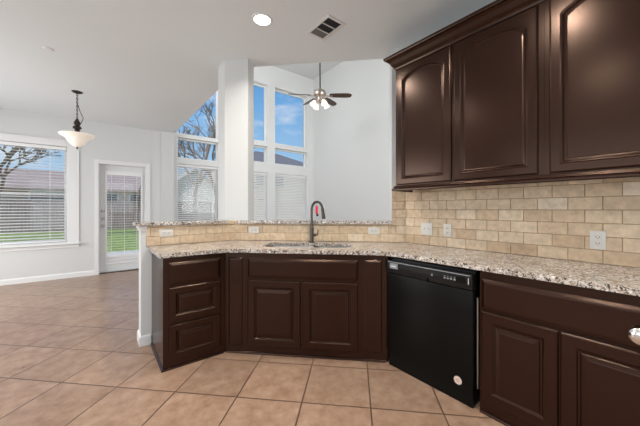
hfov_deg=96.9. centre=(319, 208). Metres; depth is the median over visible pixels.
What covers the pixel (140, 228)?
trim
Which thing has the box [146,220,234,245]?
tile backsplash
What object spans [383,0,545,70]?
crown molding
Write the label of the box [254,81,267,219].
window
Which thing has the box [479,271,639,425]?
base cabinet
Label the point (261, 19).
recessed light
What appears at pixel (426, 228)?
light switch
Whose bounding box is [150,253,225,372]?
base cabinet
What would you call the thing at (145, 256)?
wall
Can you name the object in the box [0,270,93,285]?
baseboard
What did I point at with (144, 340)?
baseboard
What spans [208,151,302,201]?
house
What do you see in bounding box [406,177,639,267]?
tile backsplash
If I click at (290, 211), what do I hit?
window blind
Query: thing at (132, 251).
patio
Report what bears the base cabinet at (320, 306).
on the floor
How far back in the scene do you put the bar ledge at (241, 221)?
3.03 m
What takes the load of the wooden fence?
on the ground
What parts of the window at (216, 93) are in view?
frame, frame, frame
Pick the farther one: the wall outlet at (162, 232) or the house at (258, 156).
the house at (258, 156)
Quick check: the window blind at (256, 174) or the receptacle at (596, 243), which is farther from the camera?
the window blind at (256, 174)
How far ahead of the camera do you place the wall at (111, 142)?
5.56 m
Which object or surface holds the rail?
attached to the upper cabinet at (471, 108)
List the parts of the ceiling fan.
motor, blade, blade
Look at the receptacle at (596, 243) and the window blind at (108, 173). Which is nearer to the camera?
the receptacle at (596, 243)
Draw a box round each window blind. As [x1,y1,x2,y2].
[0,141,66,244]
[107,172,140,255]
[178,164,217,220]
[254,172,266,219]
[275,174,305,219]
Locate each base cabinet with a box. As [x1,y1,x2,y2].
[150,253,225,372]
[226,246,392,362]
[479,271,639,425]
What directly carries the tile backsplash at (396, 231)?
attached to the wall
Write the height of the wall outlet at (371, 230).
0.072 m
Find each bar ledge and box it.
[133,220,227,225]
[240,220,391,223]
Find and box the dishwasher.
[387,257,479,407]
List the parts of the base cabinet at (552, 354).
shoe molding, door, drawer, door, knob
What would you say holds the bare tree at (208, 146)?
on the ground
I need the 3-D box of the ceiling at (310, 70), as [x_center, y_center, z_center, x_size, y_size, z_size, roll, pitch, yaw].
[0.875,-3.967,4.241,3.964,0.120,8.190,0,0,-38]
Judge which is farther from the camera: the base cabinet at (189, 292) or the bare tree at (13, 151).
the bare tree at (13, 151)
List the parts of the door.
lite frame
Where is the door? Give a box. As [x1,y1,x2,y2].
[94,159,149,274]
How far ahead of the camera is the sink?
2.88 m
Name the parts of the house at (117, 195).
pane, pane, pane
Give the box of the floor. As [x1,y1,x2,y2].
[0,270,504,425]
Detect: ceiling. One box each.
[0,0,495,132]
[275,61,342,79]
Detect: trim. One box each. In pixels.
[136,226,146,230]
[161,131,173,220]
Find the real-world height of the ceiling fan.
1.812 m
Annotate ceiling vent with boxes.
[307,15,345,40]
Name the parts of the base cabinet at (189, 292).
panel, shoe molding, drawer, drawer, drawer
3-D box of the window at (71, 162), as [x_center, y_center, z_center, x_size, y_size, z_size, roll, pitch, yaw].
[-5.325,-0.262,4.649,2.166,1.950,0.230,0,0,-38]
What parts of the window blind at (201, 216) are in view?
ladder cord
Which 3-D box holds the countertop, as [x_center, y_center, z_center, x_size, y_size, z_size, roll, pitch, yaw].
[0.541,0.365,2.197,4.228,0.032,1.618,0,0,26]
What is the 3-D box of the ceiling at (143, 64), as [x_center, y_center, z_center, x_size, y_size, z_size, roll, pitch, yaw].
[-1.363,-1.729,1.530,5.547,0.150,9.690,0,0,-38]
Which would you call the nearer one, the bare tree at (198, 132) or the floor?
the floor
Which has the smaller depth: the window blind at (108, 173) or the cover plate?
the cover plate
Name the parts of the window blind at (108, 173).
ladder cord, rail, ladder cord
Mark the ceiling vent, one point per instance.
(329, 25)
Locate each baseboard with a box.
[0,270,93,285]
[137,329,150,346]
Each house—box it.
[0,168,140,228]
[178,169,212,220]
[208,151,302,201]
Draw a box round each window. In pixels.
[0,133,80,251]
[177,91,217,220]
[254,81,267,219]
[275,87,307,219]
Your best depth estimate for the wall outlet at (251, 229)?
3.11 m
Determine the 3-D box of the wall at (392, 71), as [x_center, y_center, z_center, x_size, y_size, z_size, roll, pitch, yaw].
[0.837,-0.196,3.024,0.162,2.917,0.180,0,0,7]
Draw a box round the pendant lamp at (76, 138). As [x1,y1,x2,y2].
[58,90,94,148]
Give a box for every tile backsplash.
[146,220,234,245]
[235,191,405,241]
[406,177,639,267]
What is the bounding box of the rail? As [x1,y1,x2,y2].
[392,167,639,191]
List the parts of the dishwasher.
latch handle, control panel, toe panel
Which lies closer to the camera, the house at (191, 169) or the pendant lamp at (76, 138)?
the pendant lamp at (76, 138)
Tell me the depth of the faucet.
2.90 m
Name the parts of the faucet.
spout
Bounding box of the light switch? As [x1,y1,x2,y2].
[421,223,431,234]
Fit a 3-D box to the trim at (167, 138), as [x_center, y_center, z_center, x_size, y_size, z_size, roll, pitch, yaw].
[-3.298,-0.245,6.142,0.250,2.817,0.045,0,0,-38]
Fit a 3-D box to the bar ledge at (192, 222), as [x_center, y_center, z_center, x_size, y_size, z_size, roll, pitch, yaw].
[-1.405,0.145,2.908,0.847,0.032,0.260,0,0,-38]
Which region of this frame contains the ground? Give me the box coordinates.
[0,225,138,251]
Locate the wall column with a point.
(235, 77)
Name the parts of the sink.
bowl, bowl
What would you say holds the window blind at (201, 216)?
attached to the window at (216, 93)
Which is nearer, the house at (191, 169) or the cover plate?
the cover plate
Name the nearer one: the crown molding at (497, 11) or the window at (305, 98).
the crown molding at (497, 11)
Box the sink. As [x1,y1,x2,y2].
[269,245,350,247]
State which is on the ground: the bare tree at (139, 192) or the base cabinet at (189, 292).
the bare tree at (139, 192)
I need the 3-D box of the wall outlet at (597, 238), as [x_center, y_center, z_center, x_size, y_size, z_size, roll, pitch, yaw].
[1.760,0.200,1.797,0.009,0.118,0.074,0,0,-38]
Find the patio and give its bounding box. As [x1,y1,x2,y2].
[107,250,138,254]
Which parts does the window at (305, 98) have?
frame, frame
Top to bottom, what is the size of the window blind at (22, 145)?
1.715 m
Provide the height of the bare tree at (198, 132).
9.620 m
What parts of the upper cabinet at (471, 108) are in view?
door, door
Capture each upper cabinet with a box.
[396,2,543,185]
[544,0,639,174]
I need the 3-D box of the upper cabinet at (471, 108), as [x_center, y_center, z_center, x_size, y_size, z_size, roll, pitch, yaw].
[1.166,-0.756,2.286,0.352,1.131,1.109,0,0,-38]
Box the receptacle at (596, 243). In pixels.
[594,241,600,245]
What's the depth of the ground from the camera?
13.86 m
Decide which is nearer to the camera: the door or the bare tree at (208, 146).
the door
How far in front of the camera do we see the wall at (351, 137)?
7.23 m
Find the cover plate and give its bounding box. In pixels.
[42,46,53,51]
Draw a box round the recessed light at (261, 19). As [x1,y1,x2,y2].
[251,12,272,26]
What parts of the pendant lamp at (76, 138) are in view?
lamp shade, chain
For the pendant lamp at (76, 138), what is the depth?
3.97 m
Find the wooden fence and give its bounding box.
[0,199,211,232]
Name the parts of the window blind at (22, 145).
rail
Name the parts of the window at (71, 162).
frame, sill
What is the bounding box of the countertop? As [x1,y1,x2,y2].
[148,240,639,295]
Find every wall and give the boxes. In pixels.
[0,66,312,279]
[139,223,227,342]
[313,59,389,219]
[390,49,401,220]
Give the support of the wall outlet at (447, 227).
attached to the tile backsplash at (555, 220)
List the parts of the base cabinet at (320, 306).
filler panel, door, false drawer, shoe molding, door, filler panel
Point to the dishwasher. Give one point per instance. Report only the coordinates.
(434, 309)
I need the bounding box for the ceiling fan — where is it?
[290,63,351,109]
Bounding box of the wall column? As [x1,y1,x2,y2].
[218,59,253,222]
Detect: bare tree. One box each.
[0,145,60,199]
[135,182,140,230]
[178,100,254,216]
[178,119,261,219]
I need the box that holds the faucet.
[309,201,325,242]
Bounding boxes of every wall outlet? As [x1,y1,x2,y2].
[159,229,172,236]
[249,227,258,232]
[368,227,379,233]
[444,224,451,236]
[590,231,605,249]
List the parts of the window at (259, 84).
frame, frame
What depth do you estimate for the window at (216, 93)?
6.86 m
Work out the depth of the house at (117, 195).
22.35 m
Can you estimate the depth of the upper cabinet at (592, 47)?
1.59 m

